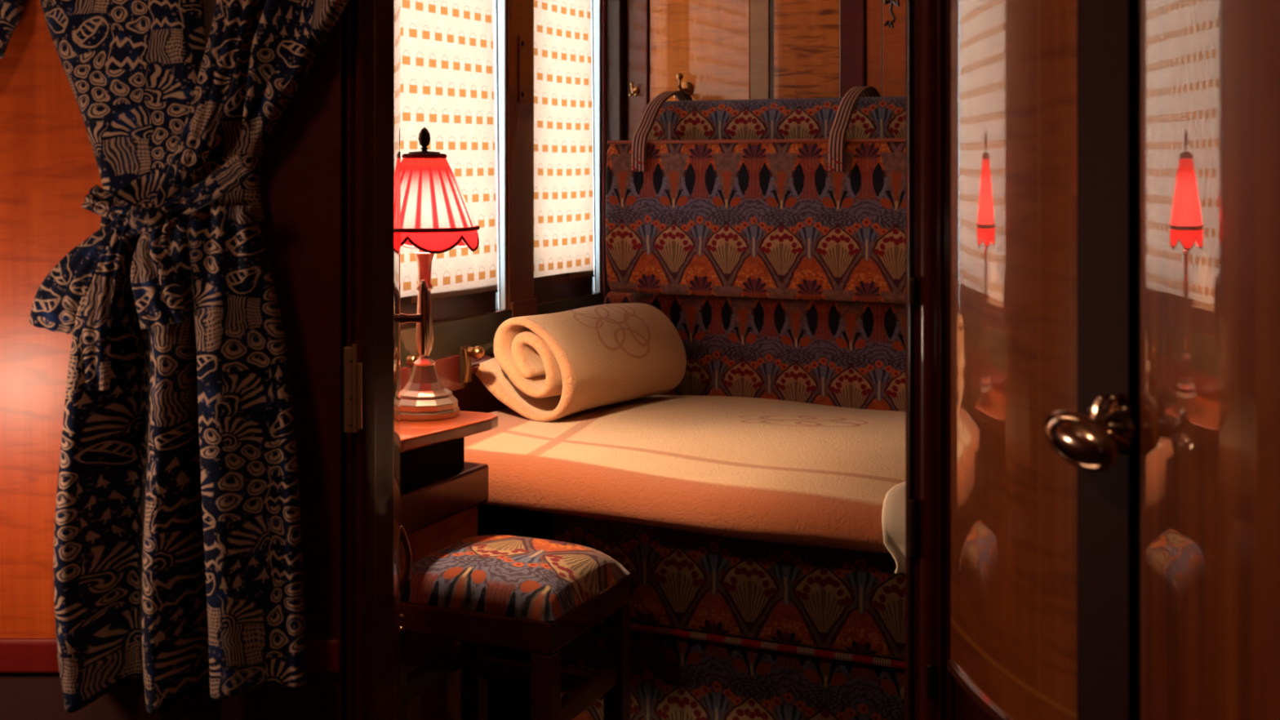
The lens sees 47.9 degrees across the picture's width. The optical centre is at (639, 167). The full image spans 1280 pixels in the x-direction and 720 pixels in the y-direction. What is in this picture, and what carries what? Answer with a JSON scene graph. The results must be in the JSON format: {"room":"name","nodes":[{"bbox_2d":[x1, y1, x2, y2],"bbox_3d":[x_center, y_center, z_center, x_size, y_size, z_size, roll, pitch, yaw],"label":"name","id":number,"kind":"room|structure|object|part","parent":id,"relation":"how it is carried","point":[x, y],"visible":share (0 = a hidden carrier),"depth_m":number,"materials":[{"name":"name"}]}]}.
{"room":"train carriage","nodes":[
{"label":"train carriage","id":0,"kind":"room"},
{"bbox_2d":[401,0,601,659],"bbox_3d":[-1.059,-0.025,1.654,0.120,2.250,4.760,0,0,24],"label":"wall","id":1,"kind":"structure","parent":0,"point":[474,397],"depth_m":3.21,"materials":[{"name":"brown wood"}]},
{"bbox_2d":[400,0,505,328],"bbox_3d":[-0.523,-0.217,2.848,0.108,1.065,0.858,0,0,24],"label":"window","id":2,"kind":"structure","parent":1,"relation":"in","point":[476,304],"depth_m":3.21,"materials":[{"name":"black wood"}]},
{"bbox_2d":[400,0,497,307],"bbox_3d":[-0.486,-0.249,2.808,0.035,1.046,0.816,0,0,24],"label":"roller blind","id":3,"kind":"object","parent":2,"relation":"attached to","point":[447,60],"visible":0.36,"depth_m":3.02,"materials":[{"name":"white fabric"}]},
{"bbox_3d":[-0.318,-0.218,3.201,0.018,1.063,0.006,0,0,24],"label":"guide rod","id":4,"kind":"part","parent":2,"relation":"part of","materials":[{"name":"silver metal"}]},
{"bbox_2d":[400,292,603,373],"bbox_3d":[-0.435,0.370,2.832,0.062,0.110,1.780,0,0,24],"label":"trim","id":5,"kind":"structure","parent":1,"relation":"attached to","point":[479,330],"depth_m":3.05,"materials":[{"name":"brown wood"}]},
{"bbox_2d":[507,0,536,317],"bbox_3d":[-0.267,-0.220,3.270,0.012,1.160,0.118,0,0,24],"label":"trim","id":6,"kind":"structure","parent":1,"relation":"attached to","point":[522,301],"depth_m":3.26,"materials":[{"name":"brown wood"}]},
{"bbox_3d":[-0.269,-0.224,3.263,0.005,0.151,0.024,0,0,24],"label":"lock plate","id":7,"kind":"part","parent":6,"relation":"part of","materials":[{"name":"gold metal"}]},
{"bbox_2d":[533,0,599,302],"bbox_3d":[-0.225,-0.217,3.518,0.108,1.065,0.366,0,0,24],"label":"window","id":8,"kind":"structure","parent":1,"relation":"in","point":[548,292],"depth_m":3.65,"materials":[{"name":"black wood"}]},
{"bbox_2d":[533,0,594,286],"bbox_3d":[-0.187,-0.249,3.479,0.035,1.046,0.324,0,0,24],"label":"roller blind","id":9,"kind":"object","parent":8,"relation":"attached to","point":[563,167],"visible":0.98,"depth_m":3.48,"materials":[{"name":"white fabric"}]},
{"bbox_3d":[-0.119,-0.218,3.647,0.018,1.063,0.006,0,0,24],"label":"guide rod","id":10,"kind":"part","parent":8,"relation":"part of","materials":[{"name":"silver metal"}]},
{"bbox_2d":[487,650,533,719],"bbox_3d":[0.247,1.130,1.072,3.020,0.060,4.760,0,0,24],"label":"floor","id":11,"kind":"structure","parent":0,"point":[505,700],"depth_m":2.98,"materials":[{"name":"carpet"}]},
{"bbox_2d":[400,344,497,719],"bbox_3d":[-0.393,0.725,2.551,0.357,0.750,0.680,0,0,24],"label":"bedside table","id":12,"kind":"object","parent":11,"relation":"on","point":[442,493],"depth_m":2.40,"materials":[{"name":"brown wood"}]},
{"bbox_2d":[400,127,479,421],"bbox_3d":[-0.368,0.176,2.458,0.188,0.492,0.188,0,0,24],"label":"table lamp","id":13,"kind":"object","parent":12,"relation":"on","point":[436,216],"visible":0.73,"depth_m":2.42,"materials":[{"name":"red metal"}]},
{"bbox_3d":[-0.368,0.239,2.458,0.038,0.193,0.038,0,0,24],"label":"stem","id":14,"kind":"part","parent":13,"relation":"part of","materials":[{"name":"silver metal"}]},
{"bbox_3d":[-0.368,0.042,2.458,0.178,0.123,0.178,0,0,24],"label":"lamp shade","id":15,"kind":"part","parent":13,"relation":"part of","materials":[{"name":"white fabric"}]},
{"bbox_3d":[-0.350,0.392,2.880,0.008,0.074,0.038,0,0,24],"label":"plate","id":16,"kind":"part","parent":12,"relation":"part of","materials":[{"name":"brown metal"}]},
{"bbox_3d":[-0.345,0.394,2.866,0.012,0.065,0.009,0,0,2],"label":"lever","id":17,"kind":"part","parent":12,"relation":"part of","materials":[{"name":"gold metal"}]},
{"bbox_3d":[-0.334,0.392,2.875,0.041,0.074,0.040,0,0,24],"label":"window latch","id":18,"kind":"part","parent":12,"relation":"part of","materials":[{"name":"gold metal"}]},
{"bbox_3d":[-0.328,0.368,2.880,0.033,0.026,0.025,0,0,24],"label":"knob","id":19,"kind":"part","parent":12,"relation":"part of","materials":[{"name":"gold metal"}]},
{"bbox_2d":[400,534,630,719],"bbox_3d":[-0.208,0.849,2.266,0.300,0.502,0.280,0,0,24],"label":"stool","id":20,"kind":"object","parent":11,"relation":"on","point":[536,596],"visible":0.88,"depth_m":2.19,"materials":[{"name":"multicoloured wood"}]},
{"bbox_3d":[-0.380,0.902,2.207,0.034,0.395,0.034,0,0,24],"label":"leg","id":21,"kind":"part","parent":20,"relation":"part of","materials":[{"name":"red wood"}]},
{"bbox_3d":[-0.280,0.902,2.432,0.034,0.395,0.034,0,0,24],"label":"leg","id":22,"kind":"part","parent":20,"relation":"part of","materials":[{"name":"red wood"}]},
{"bbox_3d":[-0.208,0.680,2.266,0.300,0.049,0.280,0,0,24],"label":"seat frame","id":23,"kind":"part","parent":20,"relation":"part of","materials":[{"name":"brown wood"}]},
{"bbox_3d":[-0.137,0.902,2.099,0.034,0.395,0.034,0,0,24],"label":"leg","id":24,"kind":"part","parent":20,"relation":"part of","materials":[{"name":"red wood"}]},
{"bbox_3d":[-0.037,0.902,2.324,0.034,0.395,0.034,0,0,24],"label":"leg","id":25,"kind":"part","parent":20,"relation":"part of","materials":[{"name":"red wood"}]},
{"bbox_2d":[552,513,905,719],"bbox_3d":[1.052,0.859,2.609,2.200,0.482,1.038,0,0,24],"label":"sofa","id":26,"kind":"object","parent":11,"relation":"on","point":[722,628],"visible":0.3,"depth_m":2.44,"materials":[{"name":"multicoloured fabric"}]},
{"bbox_2d":[464,394,905,553],"bbox_3d":[0.836,0.562,2.559,2.555,0.102,0.929,0,0,24],"label":"mattress","id":27,"kind":"object","parent":26,"relation":"on","point":[753,468],"visible":0.44,"depth_m":2.56,"materials":[{"name":"fabric"}]},
{"bbox_2d":[474,302,686,422],"bbox_3d":[-0.133,0.411,3.135,0.257,0.215,0.496,0,0,33],"label":"rolled blanket","id":28,"kind":"object","parent":27,"relation":"on","point":[547,367],"visible":0.98,"depth_m":3.00,"materials":[{"name":"fabric"}]},
{"bbox_2d":[881,480,905,574],"bbox_3d":[0.898,0.564,2.217,0.983,0.136,0.415,0,0,24],"label":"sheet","id":29,"kind":"object","parent":27,"relation":"on","point":[893,512],"visible":0.1,"depth_m":2.24,"materials":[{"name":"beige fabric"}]},
{"bbox_2d":[604,290,905,411],"bbox_3d":[1.088,0.449,3.059,2.500,0.303,0.185,0,0,24],"label":"backrest cushion","id":30,"kind":"object","parent":26,"relation":"on","point":[851,354],"visible":0.14,"depth_m":3.29,"materials":[{"name":"multicoloured fabric"}]},
{"bbox_2d":[605,137,905,303],"bbox_3d":[1.057,0.114,2.922,2.445,0.356,0.121,0,0,24],"label":"backrest cushion","id":31,"kind":"object","parent":30,"relation":"on","point":[731,218],"visible":0.55,"depth_m":3.21,"materials":[{"name":"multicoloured fabric"}]},
{"bbox_2d":[640,96,905,140],"bbox_3d":[1.126,0.065,3.039,2.415,0.454,0.136,0,0,24],"label":"bolster","id":32,"kind":"object","parent":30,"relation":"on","point":[880,117],"visible":0.13,"depth_m":3.33,"materials":[{"name":"multicoloured fabric"}]},
{"bbox_2d":[631,90,693,171],"bbox_3d":[0.068,-0.089,3.460,0.041,0.195,0.324,0,0,26],"label":"strap","id":33,"kind":"object","parent":32,"relation":"attached to","point":[638,151],"visible":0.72,"depth_m":3.35,"materials":[{"name":"brown fabric"}]},
{"bbox_2d":[827,86,879,171],"bbox_3d":[0.498,-0.089,3.269,0.041,0.195,0.324,0,0,26],"label":"strap","id":34,"kind":"object","parent":32,"relation":"attached to","point":[836,153],"visible":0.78,"depth_m":3.15,"materials":[{"name":"brown fabric"}]},
{"bbox_2d":[947,0,1279,719],"bbox_3d":[0.492,0.100,0.980,0.697,2.000,0.719,0,0,24],"label":"door","id":35,"kind":"structure","parent":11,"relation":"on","point":[1115,164],"depth_m":1.11,"materials":[{"name":"brown wood"}]},
{"bbox_3d":[0.347,0.483,1.241,0.053,0.009,0.342,0,0,-15],"label":"moulding","id":36,"kind":"part","parent":35,"relation":"part of","materials":[{"name":"brown wood"}]},
{"bbox_3d":[0.331,-0.211,1.280,0.032,1.378,0.256,0,0,-11],"label":"door","id":37,"kind":"part","parent":35,"relation":"part of","materials":[{"name":"brown wood"}]},
{"bbox_3d":[0.356,0.201,1.108,0.031,0.038,0.038,0,0,-28],"label":"knob","id":38,"kind":"part","parent":35,"relation":"part of","materials":[{"name":"gold metal"}]},
{"bbox_3d":[0.420,0.090,0.842,0.043,1.980,0.497,0,0,-10],"label":"panel","id":39,"kind":"part","parent":35,"relation":"part of","materials":[{"name":"brown wood"}]},
{"bbox_2d":[626,0,905,140],"bbox_3d":[1.188,-0.025,3.184,3.020,2.250,0.096,0,0,24],"label":"wall","id":40,"kind":"structure","parent":0,"point":[726,49],"depth_m":3.54,"materials":[{"name":"brown wood"}]},
{"bbox_2d":[601,0,626,304],"bbox_3d":[-0.067,-0.025,3.678,0.054,2.250,0.054,0,0,24],"label":"trim","id":41,"kind":"structure","parent":40,"relation":"attached to","point":[613,11],"depth_m":3.66,"materials":[{"name":"black wood"}]},
{"bbox_2d":[628,82,639,96],"bbox_3d":[-0.016,-0.199,3.652,0.024,0.036,0.030,0,0,24],"label":"coat hook","id":42,"kind":"object","parent":40,"relation":"attached to","point":[635,91],"visible":1,"depth_m":3.65,"materials":[{"name":"gold metal"}]},
{"bbox_2d":[673,72,693,99],"bbox_3d":[0.106,-0.204,3.595,0.044,0.065,0.054,0,0,24],"label":"coat hook","id":43,"kind":"object","parent":40,"relation":"attached to","point":[686,86],"visible":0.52,"depth_m":3.60,"materials":[{"name":"gold metal"}]},
{"bbox_3d":[0.150,-0.215,3.613,0.270,1.830,0.016,0,0,24],"label":"veneer panel","id":44,"kind":"part","parent":40,"relation":"part of","materials":[{"name":"brown wood"}]},
{"bbox_3d":[0.297,-0.215,3.548,0.049,1.830,0.016,0,0,24],"label":"veneer panel","id":45,"kind":"part","parent":40,"relation":"part of","materials":[{"name":"brown wood"}]},
{"bbox_3d":[0.406,-0.215,3.499,0.166,1.830,0.016,0,0,24],"label":"veneer panel","id":46,"kind":"part","parent":40,"relation":"part of","materials":[{"name":"brown wood"}]},
{"bbox_3d":[0.559,-0.215,3.431,0.035,1.830,0.016,0,0,24],"label":"veneer panel","id":47,"kind":"part","parent":40,"relation":"part of","materials":[{"name":"brown wood"}]},
{"bbox_3d":[0.644,-0.215,3.393,0.145,1.830,0.016,0,0,24],"label":"veneer panel","id":48,"kind":"part","parent":40,"relation":"part of","materials":[{"name":"brown wood"}]},
{"bbox_2d":[953,676,993,719],"bbox_3d":[0.433,-0.025,1.441,2.780,2.250,0.055,0,0,24],"label":"wall partition","id":49,"kind":"structure","parent":0,"point":[965,708],"depth_m":1.46,"materials":[{"name":"red wood"}]},
{"bbox_2d":[0,0,362,719],"bbox_3d":[-0.631,0.067,1.745,0.598,2.042,0.053,0,0,1],"label":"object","id":50,"kind":"structure","parent":49,"relation":"in","point":[48,165],"depth_m":1.73,"materials":[{"name":"red wood"}]},
{"bbox_3d":[-0.678,-0.156,1.738,0.427,1.443,0.014,0,0,0],"label":"veneer panel","id":51,"kind":"part","parent":50,"relation":"part of","materials":[{"name":"brown wood"}]},
{"bbox_3d":[-0.639,0.828,1.738,0.506,0.445,0.013,0,0,0],"label":"panel","id":52,"kind":"part","parent":50,"relation":"part of","materials":[{"name":"brown wood"}]},
{"bbox_3d":[-0.645,0.586,1.734,0.571,0.040,0.022,0,0,0],"label":"rail","id":53,"kind":"part","parent":50,"relation":"part of","materials":[{"name":"red wood"}]},
{"bbox_2d":[0,0,348,713],"bbox_3d":[-0.568,0.083,1.685,0.638,1.076,0.139,0,0,-2],"label":"curtain","id":54,"kind":"object","parent":50,"relation":"hanging from","point":[178,572],"visible":1,"depth_m":1.66,"materials":[{"name":"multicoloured fabric"}]},
{"bbox_3d":[-0.460,0.323,1.658,0.144,0.560,0.055,0,0,-4],"label":"panel","id":55,"kind":"part","parent":54,"relation":"part of","materials":[{"name":"blue fabric"}]},
{"bbox_3d":[-0.338,0.273,1.721,0.011,0.079,0.008,0,0,0],"label":"plate","id":56,"kind":"part","parent":50,"relation":"part of","materials":[{"name":"gold metal"}]},
{"bbox_2d":[344,0,393,719],"bbox_3d":[-0.336,0.100,1.774,0.041,2.000,0.081,0,0,24],"label":"trim","id":57,"kind":"structure","parent":49,"relation":"attached to","point":[368,24],"depth_m":1.75,"materials":[{"name":"brown wood"}]},
{"bbox_2d":[393,0,430,719],"bbox_3d":[-0.325,0.094,1.967,0.077,1.988,0.309,0,0,-9],"label":"door","id":58,"kind":"structure","parent":49,"relation":"in","point":[424,317],"depth_m":1.90,"materials":[{"name":"wood"}]},
{"bbox_3d":[-0.329,0.544,2.003,0.021,0.094,0.010,0,0,-9],"label":"pull handle","id":59,"kind":"part","parent":58,"relation":"part of","materials":[{"name":"gold metal"}]},
{"bbox_3d":[-0.328,0.215,2.060,0.030,0.016,0.016,0,0,-9],"label":"knob","id":60,"kind":"part","parent":58,"relation":"part of","materials":[{"name":"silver metal"}]},
{"bbox_2d":[905,0,953,719],"bbox_3d":[0.294,0.100,1.467,0.049,2.000,0.018,0,0,24],"label":"trim","id":61,"kind":"structure","parent":49,"relation":"attached to","point":[929,682],"depth_m":1.46,"materials":[{"name":"red wood"}]},
{"bbox_3d":[0.279,0.126,1.471,0.007,0.029,0.012,0,0,24],"label":"strike plate","id":62,"kind":"part","parent":61,"relation":"part of","materials":[{"name":"brown metal"}]},
{"bbox_3d":[0.279,0.367,1.470,0.007,0.060,0.012,0,0,24],"label":"strike plate","id":63,"kind":"part","parent":61,"relation":"part of","materials":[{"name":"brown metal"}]},
{"bbox_3d":[0.295,0.520,1.463,0.007,0.033,0.012,0,0,24],"label":"strike plate","id":64,"kind":"part","parent":61,"relation":"part of","materials":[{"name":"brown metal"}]}
]}

